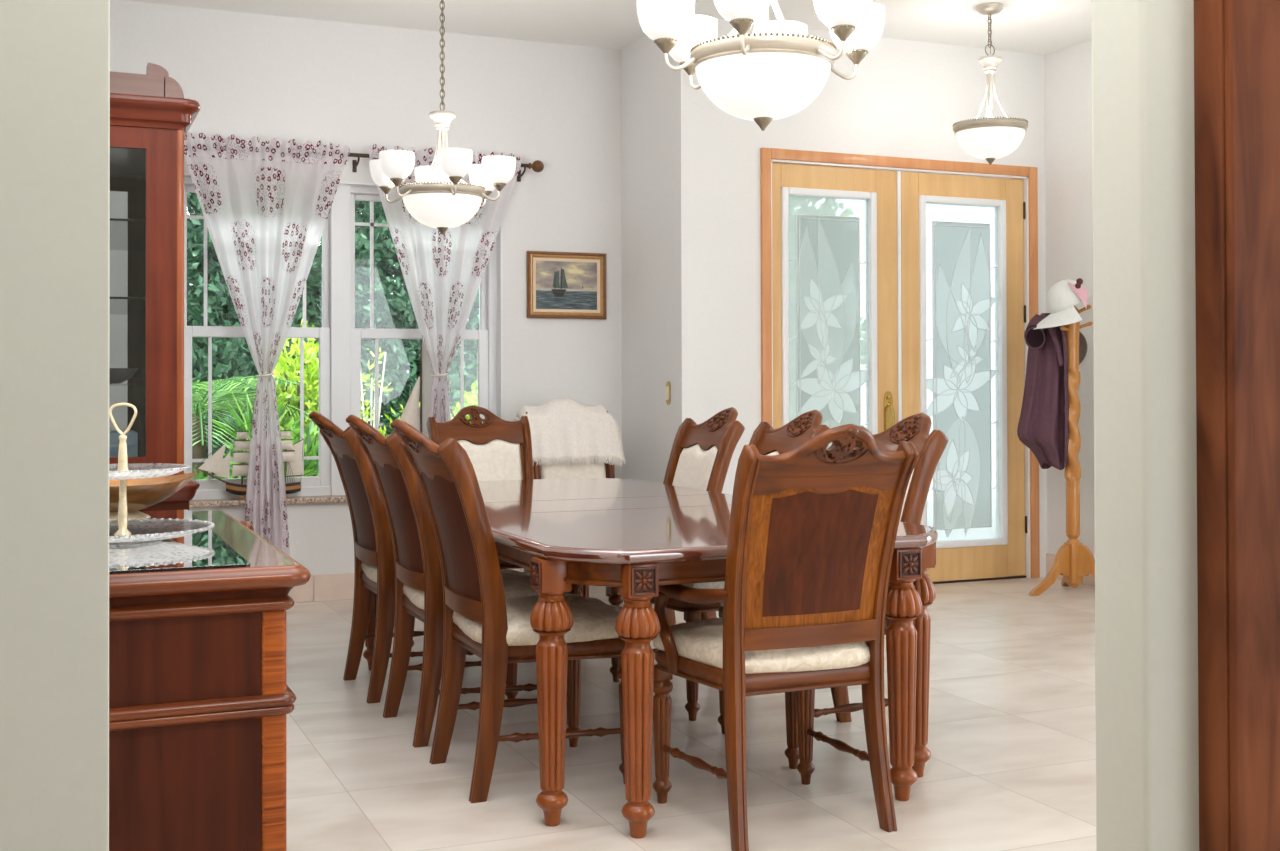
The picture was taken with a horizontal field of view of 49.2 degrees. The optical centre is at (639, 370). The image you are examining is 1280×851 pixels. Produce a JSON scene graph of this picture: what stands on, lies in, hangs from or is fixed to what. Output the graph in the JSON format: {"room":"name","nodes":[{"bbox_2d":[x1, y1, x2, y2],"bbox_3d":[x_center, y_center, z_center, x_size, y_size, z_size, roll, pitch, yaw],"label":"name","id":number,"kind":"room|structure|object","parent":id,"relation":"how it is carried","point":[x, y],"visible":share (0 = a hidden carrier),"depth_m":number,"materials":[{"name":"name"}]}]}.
{"room":"dining room","nodes":[
{"label":"dining room","id":0,"kind":"room"},
{"bbox_2d":[0,0,109,850],"bbox_3d":[-1.820,-0.403,1.173,2.569,3.240,0.125,0,-1,-23],"label":"wall","id":1,"kind":"structure","parent":0,"point":[55,54],"depth_m":1.59,"materials":[{"name":"paint"}]},
{"bbox_2d":[109,0,621,600],"bbox_3d":[-1.728,-0.337,7.930,3.630,3.240,0.200,0,-1,-23],"label":"wall","id":2,"kind":"structure","parent":0,"point":[266,77],"depth_m":8.08,"materials":[{"name":"paint"}]},
{"bbox_2d":[189,495,346,507],"bbox_3d":[-1.661,0.720,7.866,1.906,0.030,0.140,0,-1,-23],"label":"window sill","id":3,"kind":"structure","parent":2,"relation":"attached to","point":[336,498],"depth_m":7.68,"materials":[{"name":"stone"}]},
{"bbox_2d":[195,422,304,499],"bbox_3d":[-2.125,0.481,7.638,0.586,0.446,0.083,0,-1,-23],"label":"model ship","id":4,"kind":"object","parent":3,"relation":"on","point":[293,458],"visible":0.69,"depth_m":7.60,"materials":[{"name":"beige fabric"}]},
{"bbox_2d":[399,339,433,436],"bbox_3d":[-1.254,0.263,8.015,0.560,0.885,0.093,0,-1,-23],"label":"model sailboat","id":5,"kind":"object","parent":3,"relation":"on","point":[415,415],"visible":0.3,"depth_m":8.01,"materials":[{"name":"brown wood"}]},
{"bbox_2d":[184,173,502,499],"bbox_3d":[-1.686,-0.177,7.928,1.846,1.770,0.164,0,-1,-23],"label":"window","id":6,"kind":"structure","parent":2,"relation":"in","point":[339,339],"depth_m":7.92,"materials":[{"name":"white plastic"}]},
{"bbox_2d":[288,568,523,602],"bbox_3d":[-1.591,1.209,7.857,3.230,0.146,0.012,0,-1,-23],"label":"baseboard","id":7,"kind":"structure","parent":2,"relation":"attached to","point":[327,587],"depth_m":7.79,"materials":[{"name":"tile"}]},
{"bbox_2d":[349,153,543,181],"bbox_3d":[-1.594,-1.174,7.809,2.204,0.116,0.146,0,-1,-23],"label":"curtain rod","id":8,"kind":"object","parent":2,"relation":"attached to","point":[537,166],"visible":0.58,"depth_m":8.16,"materials":[{"name":"brown metal"}]},
{"bbox_2d":[184,132,349,555],"bbox_3d":[-2.021,-0.126,7.570,0.890,2.272,0.108,0,-1,-23],"label":"curtain","id":9,"kind":"object","parent":8,"relation":"hanging from","point":[265,205],"visible":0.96,"depth_m":7.56,"materials":[{"name":"beige fabric"}]},
{"bbox_2d":[369,144,520,437],"bbox_3d":[-1.101,-0.125,7.960,0.887,2.272,0.108,0,-1,-23],"label":"curtain","id":10,"kind":"object","parent":8,"relation":"hanging from","point":[443,274],"visible":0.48,"depth_m":7.95,"materials":[{"name":"beige fabric"}]},
{"bbox_2d":[527,251,606,318],"bbox_3d":[-0.435,-0.508,8.358,0.500,0.396,0.027,0,-1,-23],"label":"framed picture","id":11,"kind":"object","parent":2,"relation":"attached to","point":[562,285],"visible":1,"depth_m":8.36,"materials":[{"name":"brown wood"}]},
{"bbox_2d":[122,0,1091,54],"bbox_3d":[2.270,-2.090,3.228,11.700,0.150,12.120,0,-1,-23],"label":"ceiling","id":12,"kind":"structure","parent":0,"point":[1041,27],"depth_m":7.78,"materials":[{"name":"paint"}]},
{"bbox_2d":[369,0,515,234],"bbox_3d":[-0.936,-1.308,6.626,0.656,1.329,0.716,0,-1,-23],"label":"chandelier","id":13,"kind":"object","parent":12,"relation":"hanging from","point":[435,202],"visible":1,"depth_m":6.51,"materials":[{"name":"grey glass"}]},
{"bbox_2d":[637,0,884,130],"bbox_3d":[0.339,-1.333,3.876,0.710,1.339,0.680,0,-1,-23],"label":"chandelier","id":14,"kind":"object","parent":12,"relation":"hanging from","point":[774,72],"visible":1,"depth_m":3.75,"materials":[{"name":"grey glass"}]},
{"bbox_2d":[953,2,1027,164],"bbox_3d":[1.892,-1.542,7.561,0.396,0.862,0.396,0,-1,-23],"label":"pendant light","id":15,"kind":"object","parent":12,"relation":"hanging from","point":[990,139],"visible":1,"depth_m":7.47,"materials":[{"name":"grey glass"}]},
{"bbox_2d":[621,35,681,483],"bbox_3d":[0.128,-0.340,8.139,0.150,3.240,0.866,0,-1,-23],"label":"wall","id":16,"kind":"structure","parent":0,"point":[650,90],"depth_m":8.10,"materials":[{"name":"paint"}]},
{"bbox_2d":[666,381,670,404],"bbox_3d":[0.158,0.127,7.864,0.010,0.132,0.052,0,-1,-23],"label":"light switch","id":17,"kind":"object","parent":16,"relation":"attached to","point":[668,385],"visible":1,"depth_m":7.85,"materials":[{"name":"gold metal"}]},
{"bbox_2d":[286,577,1095,850],"bbox_3d":[2.289,1.275,3.172,11.700,0.100,12.070,0,-1,-23],"label":"floor","id":18,"kind":"structure","parent":0,"point":[1011,766],"depth_m":4.43,"materials":[{"name":"tile"}]},
{"bbox_2d":[109,63,199,510],"bbox_3d":[-2.080,0.075,5.537,0.533,2.370,1.336,0,-1,-23],"label":"china cabinet","id":19,"kind":"object","parent":18,"relation":"on","point":[151,118],"visible":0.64,"depth_m":5.04,"materials":[{"name":"brown wood"}]},
{"bbox_2d":[109,430,137,456],"bbox_3d":[-2.028,0.311,5.182,0.303,0.168,0.230,0,-1,-23],"label":"storage box","id":20,"kind":"object","parent":19,"relation":"on","point":[132,436],"visible":0.24,"depth_m":5.12,"materials":[{"name":"glass"}]},
{"bbox_2d":[109,368,137,383],"bbox_3d":[-1.920,0.020,5.073,0.190,0.055,0.190,0,-1,-23],"label":"serving bowl","id":21,"kind":"object","parent":19,"relation":"on","point":[116,375],"visible":0.54,"depth_m":5.03,"materials":[{"name":"glass"}]},
{"bbox_2d":[109,297,145,314],"bbox_3d":[-2.119,-0.254,5.524,0.415,0.008,1.160,0,-1,-23],"label":"glass shelf","id":22,"kind":"object","parent":19,"relation":"attached to","point":[118,305],"depth_m":5.41,"materials":[{"name":"clear glass"}]},
{"bbox_2d":[109,383,145,383],"bbox_3d":[-2.118,0.056,5.521,0.415,0.008,1.160,0,-1,-23],"label":"glass shelf","id":23,"kind":"object","parent":19,"relation":"attached to","point":[109,383],"depth_m":5.14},
{"bbox_2d":[110,218,145,250],"bbox_3d":[-2.120,-0.534,5.527,0.415,0.008,1.160,0,-1,-23],"label":"glass shelf","id":24,"kind":"object","parent":19,"relation":"attached to","point":[125,234],"depth_m":5.46,"materials":[{"name":"clear glass"}]},
{"bbox_2d":[109,510,310,850],"bbox_3d":[-1.177,0.822,3.429,0.554,0.830,1.442,0,-1,-23],"label":"sideboard","id":25,"kind":"object","parent":18,"relation":"on","point":[200,697],"visible":0.73,"depth_m":2.82,"materials":[{"name":"brown wood"}]},
{"bbox_2d":[109,510,249,573],"bbox_3d":[-1.236,0.404,3.405,0.383,0.006,1.361,0,-1,-23],"label":"sheet","id":26,"kind":"object","parent":25,"relation":"on","point":[204,549],"visible":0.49,"depth_m":3.02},
{"bbox_2d":[109,472,196,519],"bbox_3d":[-1.441,0.345,3.817,0.444,0.121,0.346,0,-1,-23],"label":"wooden bowl","id":27,"kind":"object","parent":26,"relation":"on","point":[144,493],"visible":0.38,"depth_m":3.76,"materials":[{"name":"brown wood"}]},
{"bbox_2d":[109,403,214,545],"bbox_3d":[-1.204,0.237,3.256,0.410,0.324,0.410,0,-1,-44],"label":"tiered stand","id":28,"kind":"object","parent":26,"relation":"on","point":[123,471],"visible":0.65,"depth_m":3.25,"materials":[{"name":"clear glass"}]},
{"bbox_2d":[309,411,473,703],"bbox_3d":[-0.953,0.708,5.575,0.744,1.100,0.560,0,-1,-23],"label":"dining chair","id":29,"kind":"object","parent":18,"relation":"on","point":[374,566],"visible":0.67,"depth_m":5.36,"materials":[{"name":"brown wood"}]},
{"bbox_2d":[361,561,376,582],"bbox_3d":[-0.852,0.775,5.606,0.510,0.089,0.521,0,-1,-23],"label":"seat cushion","id":30,"kind":"object","parent":29,"relation":"on","point":[368,568],"depth_m":5.44,"materials":[{"name":"fabric"}]},
{"bbox_2d":[346,414,538,747],"bbox_3d":[-0.674,0.701,4.933,0.744,1.100,0.560,0,-1,-23],"label":"dining chair","id":31,"kind":"object","parent":18,"relation":"on","point":[418,575],"visible":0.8,"depth_m":4.75,"materials":[{"name":"brown wood"}]},
{"bbox_2d":[403,569,538,609],"bbox_3d":[-0.574,0.768,4.964,0.510,0.089,0.521,0,-1,-23],"label":"seat cushion","id":32,"kind":"object","parent":31,"relation":"on","point":[418,593],"depth_m":4.77,"materials":[{"name":"fabric"}]},
{"bbox_2d":[427,405,568,593],"bbox_3d":[-0.691,0.717,6.531,0.609,1.100,0.749,0,-1,-23],"label":"armchair","id":33,"kind":"object","parent":18,"relation":"on","point":[497,448],"visible":0.31,"depth_m":6.74,"materials":[{"name":"brown wood"}]},
{"bbox_2d":[457,439,522,480],"bbox_3d":[-0.749,0.517,6.686,0.389,0.370,0.123,0,-1,-23],"label":"cushion","id":34,"kind":"object","parent":33,"relation":"on","point":[491,459],"depth_m":6.72,"materials":[{"name":"beige fabric"}]},
{"bbox_2d":[390,419,624,802],"bbox_3d":[-0.412,0.694,4.317,0.744,1.100,0.560,0,-1,-23],"label":"dining chair","id":35,"kind":"object","parent":18,"relation":"on","point":[479,619],"visible":0.85,"depth_m":4.14,"materials":[{"name":"brown wood"}]},
{"bbox_2d":[452,594,620,645],"bbox_3d":[-0.311,0.761,4.348,0.510,0.089,0.521,0,-1,-23],"label":"seat cushion","id":36,"kind":"object","parent":35,"relation":"on","point":[594,623],"depth_m":4.15,"materials":[{"name":"fabric"}]},
{"bbox_2d":[526,411,614,596],"bbox_3d":[-0.324,0.727,7.698,0.609,1.100,0.749,0,-1,-23],"label":"armchair","id":37,"kind":"object","parent":18,"relation":"on","point":[594,470],"visible":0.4,"depth_m":7.83,"materials":[{"name":"white fabric"}]},
{"bbox_2d":[512,398,625,466],"bbox_3d":[-0.409,0.353,7.912,0.626,0.392,0.279,0,-1,-23],"label":"throw blanket","id":38,"kind":"object","parent":37,"relation":"on","point":[564,429],"visible":0.83,"depth_m":7.87,"materials":[{"name":"beige fabric"}]},
{"bbox_2d":[540,458,605,478],"bbox_3d":[-0.382,0.527,7.853,0.389,0.370,0.123,0,-1,-23],"label":"cushion","id":39,"kind":"object","parent":37,"relation":"on","point":[594,470],"depth_m":7.83,"materials":[{"name":"beige fabric"}]},
{"bbox_2d":[363,478,937,838],"bbox_3d":[-0.139,0.868,5.088,1.301,0.765,2.750,0,-1,-23],"label":"dining table","id":40,"kind":"object","parent":18,"relation":"on","point":[635,537],"visible":0.77,"depth_m":4.00,"materials":[{"name":"brown wood"}]},
{"bbox_2d":[569,407,744,681],"bbox_3d":[0.085,0.709,5.995,0.744,1.100,0.560,0,-1,-23],"label":"dining chair","id":41,"kind":"object","parent":18,"relation":"on","point":[701,454],"visible":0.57,"depth_m":6.05,"materials":[{"name":"brown wood"}]},
{"bbox_2d":[672,444,717,490],"bbox_3d":[0.239,0.508,6.052,0.123,0.370,0.389,0,-1,-23],"label":"cushion","id":42,"kind":"object","parent":41,"relation":"on","point":[692,464],"depth_m":6.09,"materials":[{"name":"beige fabric"}]},
{"bbox_2d":[650,409,829,720],"bbox_3d":[0.368,0.702,5.344,0.744,1.100,0.560,0,-1,-23],"label":"dining chair","id":43,"kind":"object","parent":18,"relation":"on","point":[769,441],"visible":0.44,"depth_m":5.37,"materials":[{"name":"brown wood"}]},
{"bbox_2d":[681,581,724,588],"bbox_3d":[0.276,0.769,5.293,0.510,0.089,0.521,0,-1,-23],"label":"seat cushion","id":44,"kind":"object","parent":43,"relation":"on","point":[708,585],"depth_m":5.01,"materials":[{"name":"fabric"}]},
{"bbox_2d":[767,451,778,455],"bbox_3d":[0.521,0.501,5.401,0.123,0.370,0.389,0,-1,-23],"label":"cushion","id":45,"kind":"object","parent":43,"relation":"on","point":[769,453],"depth_m":5.51,"materials":[{"name":"beige fabric"}]},
{"bbox_2d":[653,424,917,850],"bbox_3d":[0.391,0.687,3.830,0.609,1.100,0.749,0,-1,-23],"label":"armchair","id":46,"kind":"object","parent":18,"relation":"on","point":[813,528],"visible":1,"depth_m":3.67,"materials":[{"name":"brown wood"}]},
{"bbox_2d":[653,618,869,673],"bbox_3d":[0.357,0.755,3.929,0.521,0.089,0.510,0,-1,-23],"label":"seat cushion","id":47,"kind":"object","parent":46,"relation":"on","point":[702,646],"depth_m":3.73,"materials":[{"name":"fabric"}]},
{"bbox_2d":[718,413,948,768],"bbox_3d":[0.659,0.695,4.718,0.744,1.100,0.560,0,-1,-23],"label":"dining chair","id":48,"kind":"object","parent":18,"relation":"on","point":[915,428],"visible":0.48,"depth_m":4.57,"materials":[{"name":"brown wood"}]},
{"bbox_2d":[899,469,913,521],"bbox_3d":[0.813,0.494,4.775,0.123,0.370,0.389,0,-1,-23],"label":"cushion","id":49,"kind":"object","parent":48,"relation":"on","point":[908,487],"depth_m":4.60,"materials":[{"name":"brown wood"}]},
{"bbox_2d":[1028,278,1094,595],"bbox_3d":[2.420,0.376,8.003,0.472,1.793,0.545,0,-1,-23],"label":"coat rack","id":50,"kind":"object","parent":18,"relation":"on","point":[1074,560],"depth_m":7.99,"materials":[{"name":"brown wood"}]},
{"bbox_2d":[1017,313,1068,469],"bbox_3d":[2.327,0.121,8.063,0.280,0.906,0.238,0,-1,-9],"label":"jacket","id":51,"kind":"object","parent":50,"relation":"hanging from","point":[1043,425],"visible":0.93,"depth_m":8.03,"materials":[{"name":"fabric"}]},
{"bbox_2d":[681,19,1046,576],"bbox_3d":[1.415,-0.342,8.296,2.640,3.240,0.150,0,-1,-23],"label":"wall","id":52,"kind":"structure","parent":0,"point":[905,98],"depth_m":7.90,"materials":[{"name":"paint"}]},
{"bbox_2d":[772,163,897,447],"bbox_3d":[1.132,0.040,8.109,0.854,2.445,0.114,0,-1,-23],"label":"door","id":53,"kind":"structure","parent":52,"relation":"in","point":[830,377],"depth_m":8.13,"materials":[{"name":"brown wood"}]},
{"bbox_2d":[760,148,1039,583],"bbox_3d":[1.544,0.011,8.336,1.924,2.535,0.170,0,-1,-23],"label":"door frame","id":54,"kind":"structure","parent":52,"relation":"attached to","point":[1029,175],"depth_m":8.29,"materials":[{"name":"brown wood"}]},
{"bbox_2d":[901,172,1026,581],"bbox_3d":[1.961,0.042,8.489,0.901,2.445,0.072,0,-1,-22],"label":"door","id":55,"kind":"structure","parent":52,"relation":"in","point":[960,384],"depth_m":8.49,"materials":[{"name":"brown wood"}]},
{"bbox_2d":[1045,40,1094,559],"bbox_3d":[3.059,-0.353,7.610,0.150,3.240,2.400,0,-1,-23],"label":"wall","id":56,"kind":"structure","parent":0,"point":[1068,71],"depth_m":8.46,"materials":[{"name":"paint"}]},
{"bbox_2d":[1046,553,1094,585],"bbox_3d":[2.989,1.193,7.563,0.012,0.146,2.400,0,-1,-23],"label":"baseboard","id":57,"kind":"structure","parent":56,"relation":"attached to","point":[1088,580],"depth_m":8.58,"materials":[{"name":"tile"}]},
{"bbox_2d":[1091,0,1198,850],"bbox_3d":[0.933,-0.400,2.345,0.347,3.240,0.125,0,-1,-23],"label":"wall","id":58,"kind":"structure","parent":0,"point":[1144,285],"depth_m":2.24,"materials":[{"name":"paint"}]},
{"bbox_2d":[1194,0,1279,850],"bbox_3d":[0.997,-0.390,2.266,0.192,3.220,0.070,0,-1,-23],"label":"door frame","id":59,"kind":"structure","parent":58,"relation":"attached to","point":[1237,42],"depth_m":2.22,"materials":[{"name":"brown wood"}]},
{"label":"outside","id":60,"kind":"structure","parent":0,"visible":0},
{"bbox_3d":[-15.210,1.606,19.131,27.000,0.150,32.850,0,-1,-23],"label":"ground","id":61,"kind":"structure","parent":60,"visible":0},
{"bbox_2d":[192,463,233,479],"bbox_3d":[-2.858,1.014,9.193,0.944,0.816,0.955,0,-1,-23],"label":"shrub","id":62,"kind":"object","parent":61,"relation":"on","point":[199,476],"visible":0.02,"depth_m":9.12,"materials":[{"name":"green plant"}]},
{"bbox_2d":[187,192,321,478],"bbox_3d":[-4.101,-0.905,13.032,2.270,4.734,2.282,0,-1,4],"label":"tree","id":63,"kind":"object","parent":61,"relation":"on","point":[235,353],"visible":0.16,"depth_m":12.47,"materials":[{"name":"green plant"}]},
{"bbox_2d":[193,384,316,439],"bbox_3d":[-2.649,0.743,9.623,0.867,1.359,0.886,0,-1,-23],"label":"leaf plant","id":64,"kind":"object","parent":61,"relation":"on","point":[238,419],"visible":0.14,"depth_m":9.55,"materials":[{"name":"green plant"}]},
{"bbox_2d":[192,376,318,477],"bbox_3d":[-3.348,0.664,10.143,2.136,1.531,2.208,0,-1,31],"label":"palm","id":65,"kind":"object","parent":61,"relation":"on","point":[199,441],"visible":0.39,"depth_m":10.13,"materials":[{"name":"green plant"}]},
{"bbox_2d":[214,416,318,478],"bbox_3d":[-2.393,0.861,9.331,0.977,1.121,0.955,0,-1,-23],"label":"shrub","id":66,"kind":"object","parent":61,"relation":"on","point":[311,443],"visible":0.06,"depth_m":9.28,"materials":[{"name":"green plant"}]},
{"bbox_2d":[187,201,405,450],"bbox_3d":[-4.693,-1.499,18.203,3.816,6.033,4.099,0,-1,-23],"label":"tree","id":67,"kind":"object","parent":61,"relation":"on","point":[315,301],"visible":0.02,"depth_m":17.34,"materials":[{"name":"green plant"}]},
{"bbox_2d":[247,318,371,455],"bbox_3d":[-2.458,0.515,10.452,0.977,1.833,0.970,0,-1,-23],"label":"shrub","id":68,"kind":"object","parent":61,"relation":"on","point":[311,378],"visible":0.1,"depth_m":10.22,"materials":[{"name":"green plant"}]},
{"bbox_2d":[361,348,393,427],"bbox_3d":[-1.725,0.627,9.093,0.300,1.577,0.354,0,-1,-42],"label":"plant","id":69,"kind":"object","parent":61,"relation":"on","point":[371,386],"visible":0.28,"depth_m":9.08,"materials":[{"name":"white plant"}]},
{"bbox_2d":[306,201,478,434],"bbox_3d":[-2.235,-1.014,14.073,2.367,4.963,2.229,0,-1,-23],"label":"tree","id":70,"kind":"object","parent":61,"relation":"on","point":[402,355],"visible":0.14,"depth_m":13.47,"materials":[{"name":"green plant"}]},
{"bbox_2d":[379,402,419,436],"bbox_3d":[-1.621,0.823,10.726,1.060,1.221,1.019,0,-1,-23],"label":"shrub","id":71,"kind":"object","parent":61,"relation":"on","point":[392,410],"visible":0.02,"depth_m":10.49,"materials":[{"name":"green plant"}]},
{"bbox_2d":[451,379,476,422],"bbox_3d":[-1.132,0.724,11.764,1.068,1.437,1.211,0,-1,8],"label":"shrub","id":72,"kind":"object","parent":61,"relation":"on","point":[472,397],"visible":0.02,"depth_m":11.56,"materials":[{"name":"green plant"}]},
{"bbox_2d":[464,298,478,393],"bbox_3d":[-1.669,-1.354,20.011,3.968,5.764,3.698,-1,-1,33],"label":"tree","id":73,"kind":"object","parent":61,"relation":"on","point":[476,312],"visible":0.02,"depth_m":19.10,"materials":[{"name":"green plant"}]},
{"bbox_2d":[788,196,865,421],"bbox_3d":[1.590,-0.719,16.509,2.261,4.412,2.341,0,-1,-23],"label":"tree","id":74,"kind":"object","parent":61,"relation":"on","point":[825,207],"visible":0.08,"depth_m":16.04,"materials":[{"name":"green plant"}]},
{"bbox_2d":[927,497,995,539],"bbox_3d":[11.378,1.429,15.777,26.700,0.030,5.850,0,-1,-23],"label":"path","id":75,"kind":"structure","parent":61,"relation":"on","point":[987,532],"depth_m":12.19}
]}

